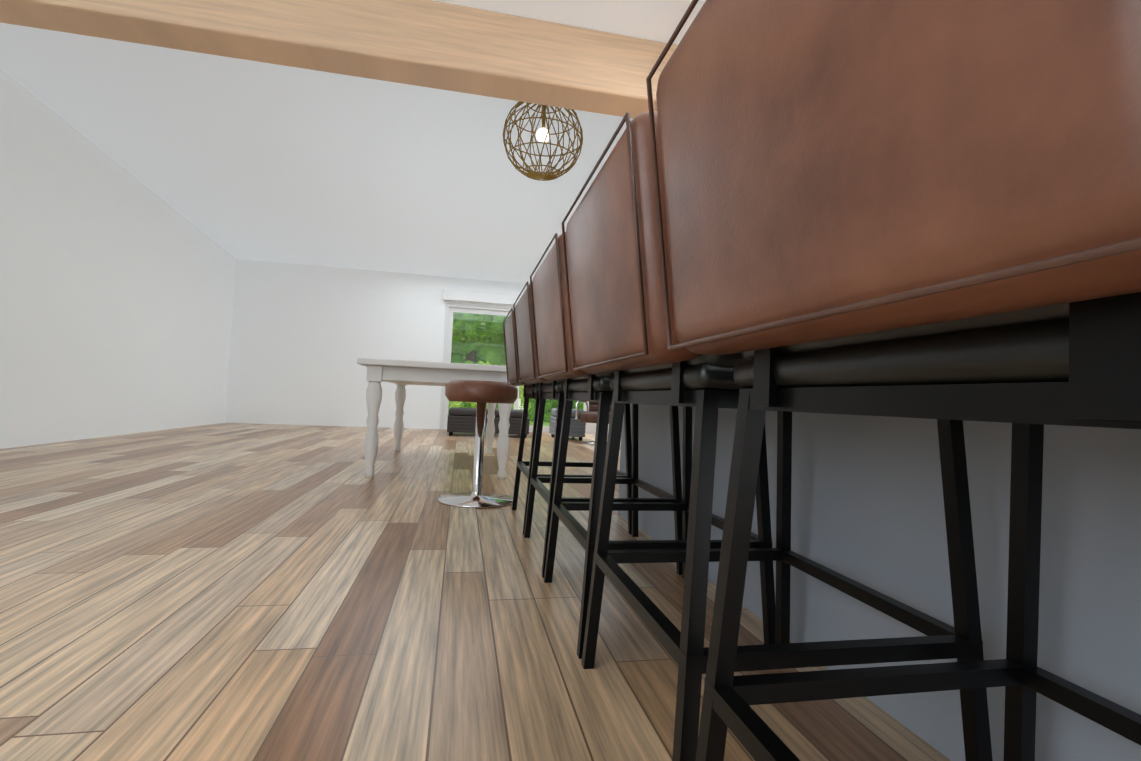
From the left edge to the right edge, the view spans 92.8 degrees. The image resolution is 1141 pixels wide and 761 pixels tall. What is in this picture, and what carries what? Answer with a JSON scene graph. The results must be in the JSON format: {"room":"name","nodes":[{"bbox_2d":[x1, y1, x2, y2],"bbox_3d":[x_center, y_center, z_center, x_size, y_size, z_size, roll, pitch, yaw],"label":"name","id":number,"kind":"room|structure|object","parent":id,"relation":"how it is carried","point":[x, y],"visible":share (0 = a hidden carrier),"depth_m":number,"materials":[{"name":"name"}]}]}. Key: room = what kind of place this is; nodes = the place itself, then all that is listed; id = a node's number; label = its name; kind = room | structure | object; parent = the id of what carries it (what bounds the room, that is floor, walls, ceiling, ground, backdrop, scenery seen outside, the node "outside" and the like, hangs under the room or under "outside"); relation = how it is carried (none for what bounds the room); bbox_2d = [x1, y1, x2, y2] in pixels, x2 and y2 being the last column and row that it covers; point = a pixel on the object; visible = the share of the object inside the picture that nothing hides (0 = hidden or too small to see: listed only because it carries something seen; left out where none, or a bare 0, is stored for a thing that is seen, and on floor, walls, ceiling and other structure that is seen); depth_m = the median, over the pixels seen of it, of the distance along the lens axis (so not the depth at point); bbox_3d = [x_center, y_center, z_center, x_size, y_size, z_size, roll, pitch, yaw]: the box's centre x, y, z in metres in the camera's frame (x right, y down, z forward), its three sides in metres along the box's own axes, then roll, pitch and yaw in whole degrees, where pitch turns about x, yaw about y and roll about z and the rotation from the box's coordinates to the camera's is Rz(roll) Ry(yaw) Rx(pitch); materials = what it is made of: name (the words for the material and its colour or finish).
{"room":"kitchen and living room","nodes":[
{"label":"kitchen and living room","id":0,"kind":"room"},
{"bbox_2d":[0,68,235,448],"bbox_3d":[-4.053,-1.013,3.146,0.100,3.000,9.900,3,-2,-11],"label":"wall","id":1,"kind":"structure","parent":0,"point":[117,280],"depth_m":5.00,"materials":[{"name":"white paint"}]},
{"bbox_2d":[0,23,632,283],"bbox_3d":[-0.997,-1.995,5.759,7.020,0.588,6.250,3,-2,-11],"label":"ceiling","id":2,"kind":"structure","parent":0,"point":[236,158],"depth_m":4.95,"materials":[{"name":"white paint"}]},
{"bbox_2d":[503,101,582,180],"bbox_3d":[-0.191,-1.779,3.839,0.569,0.703,0.569,3,-2,-11],"label":"pendant light","id":3,"kind":"object","parent":2,"relation":"hanging from","point":[543,134],"visible":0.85,"depth_m":3.80,"materials":[{"name":"gold metal"}]},
{"bbox_2d":[225,259,608,429],"bbox_3d":[-1.671,-0.711,8.726,6.800,3.000,0.100,3,-2,-11],"label":"wall","id":4,"kind":"structure","parent":0,"point":[304,338],"depth_m":8.26,"materials":[{"name":"white paint"}]},
{"bbox_2d":[442,289,521,306],"bbox_3d":[-0.724,-0.821,8.819,2.680,1.110,0.098,3,-2,-11],"label":"roller blind","id":5,"kind":"object","parent":4,"relation":"attached to","point":[475,297],"visible":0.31,"depth_m":8.64,"materials":[{"name":"white fabric"}]},
{"bbox_2d":[439,303,595,433],"bbox_3d":[-0.786,-0.165,8.884,2.546,1.998,0.085,3,-2,-11],"label":"sliding door","id":6,"kind":"structure","parent":4,"relation":"in","point":[451,309],"depth_m":8.72,"materials":[{"name":"white"}]},
{"bbox_2d":[0,423,950,760],"bbox_3d":[-0.734,0.707,3.775,7.020,0.100,10.100,3,-2,-11],"label":"floor","id":7,"kind":"structure","parent":0,"point":[234,591],"depth_m":1.32,"materials":[{"name":"brown wood"}]},
{"bbox_2d":[357,358,511,478],"bbox_3d":[-1.025,0.285,4.391,1.050,0.760,1.800,3,-2,-11],"label":"dining table","id":8,"kind":"object","parent":7,"relation":"on","point":[401,374],"visible":0.92,"depth_m":3.58,"materials":[{"name":"white wood"}]},
{"bbox_2d":[438,380,517,507],"bbox_3d":[-0.481,0.317,2.877,0.400,0.635,0.400,3,-2,-11],"label":"round stool","id":9,"kind":"object","parent":7,"relation":"on","point":[481,393],"visible":0.96,"depth_m":2.78,"materials":[{"name":"brown leather"}]},
{"bbox_2d":[447,407,529,437],"bbox_3d":[-1.187,0.593,7.769,1.108,0.370,0.808,3,-2,-11],"label":"ottoman","id":10,"kind":"object","parent":7,"relation":"on","point":[462,419],"visible":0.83,"depth_m":7.34,"materials":[{"name":"fabric"}]},
{"bbox_2d":[503,308,631,534],"bbox_3d":[-0.033,0.171,2.492,0.561,0.939,0.502,3,-2,-11],"label":"bar stool","id":11,"kind":"object","parent":7,"relation":"on","point":[531,391],"visible":0.23,"depth_m":2.34,"materials":[{"name":"black metal"}]},
{"bbox_2d":[549,408,585,440],"bbox_3d":[-0.049,0.615,7.694,0.408,0.420,0.608,3,-2,-11],"label":"ottoman","id":12,"kind":"object","parent":7,"relation":"on","point":[577,427],"visible":0.54,"depth_m":7.43,"materials":[{"name":"fabric"}]},
{"bbox_2d":[513,281,681,577],"bbox_3d":[0.071,0.157,1.978,0.561,0.939,0.502,3,-2,-11],"label":"bar stool","id":13,"kind":"object","parent":7,"relation":"on","point":[526,358],"visible":0.33,"depth_m":1.85,"materials":[{"name":"black metal"}]},
{"bbox_2d":[575,401,620,444],"bbox_3d":[0.455,0.300,7.136,0.675,1.054,0.602,2,-2,17],"label":"recliner chair","id":14,"kind":"object","parent":7,"relation":"on","point":[589,416],"visible":0.12,"depth_m":6.94,"materials":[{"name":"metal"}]},
{"bbox_2d":[530,232,774,658],"bbox_3d":[0.176,0.143,1.464,0.561,0.939,0.502,3,-2,-11],"label":"bar stool","id":15,"kind":"object","parent":7,"relation":"on","point":[551,328],"visible":0.42,"depth_m":1.29,"materials":[{"name":"black metal"}]},
{"bbox_2d":[561,111,992,760],"bbox_3d":[0.281,0.130,0.949,0.561,0.939,0.502,3,-2,-11],"label":"bar stool","id":16,"kind":"object","parent":7,"relation":"on","point":[615,275],"visible":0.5,"depth_m":0.77,"materials":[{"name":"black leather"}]},
{"bbox_2d":[618,404,1140,760],"bbox_3d":[0.795,0.213,1.565,0.590,0.861,2.504,3,-2,-11],"label":"kitchen island","id":17,"kind":"object","parent":7,"relation":"on","point":[867,504],"visible":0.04,"depth_m":0.89,"materials":[{"name":"grey paint"}]},
{"bbox_2d":[646,0,1140,760],"bbox_3d":[0.385,0.116,0.435,0.561,0.939,0.502,3,-2,-11],"label":"bar stool","id":18,"kind":"object","parent":7,"relation":"on","point":[912,208],"visible":1,"depth_m":0.33,"materials":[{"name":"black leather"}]},
{"bbox_2d":[433,0,705,44],"bbox_3d":[-0.300,-1.806,0.740,6.420,0.100,3.850,3,-2,-11],"label":"ceiling","id":19,"kind":"structure","parent":0,"point":[656,20],"depth_m":2.48,"materials":[{"name":"white paint"}]},
{"bbox_2d":[0,0,677,118],"bbox_3d":[-0.745,-1.562,2.506,6.068,0.300,0.200,3,-2,-11],"label":"beam","id":20,"kind":"structure","parent":19,"relation":"attached to","point":[447,46],"depth_m":2.43,"materials":[{"name":"brown wood"}]},
{"label":"outside","id":21,"kind":"structure","parent":0,"visible":0},
{"bbox_2d":[451,352,578,408],"bbox_3d":[-1.802,-3.301,19.130,26.000,9.100,0.200,3,-2,-11],"label":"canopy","id":22,"kind":"object","parent":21,"point":[454,356],"depth_m":18.55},
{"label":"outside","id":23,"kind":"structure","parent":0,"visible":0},
{"bbox_2d":[529,421,549,425],"bbox_3d":[-6.077,1.919,44.055,100.000,0.115,70.990,3,-2,-11],"label":"lawn","id":24,"kind":"structure","parent":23,"point":[544,423],"depth_m":12.43,"materials":[{"name":"green plant"}]},
{"bbox_2d":[451,312,579,409],"bbox_3d":[-1.251,-1.440,15.059,9.173,5.062,6.337,3,-2,-11],"label":"trees","id":25,"kind":"object","parent":24,"relation":"on","point":[477,334],"depth_m":12.50,"materials":[{"name":"green plant"}]},
{"bbox_2d":[448,360,583,421],"bbox_3d":[-0.765,0.365,12.939,5.746,1.472,2.638,3,-2,-11],"label":"hedge","id":26,"kind":"object","parent":24,"relation":"on","point":[547,415],"depth_m":12.41,"materials":[{"name":"green plant"}]}
]}

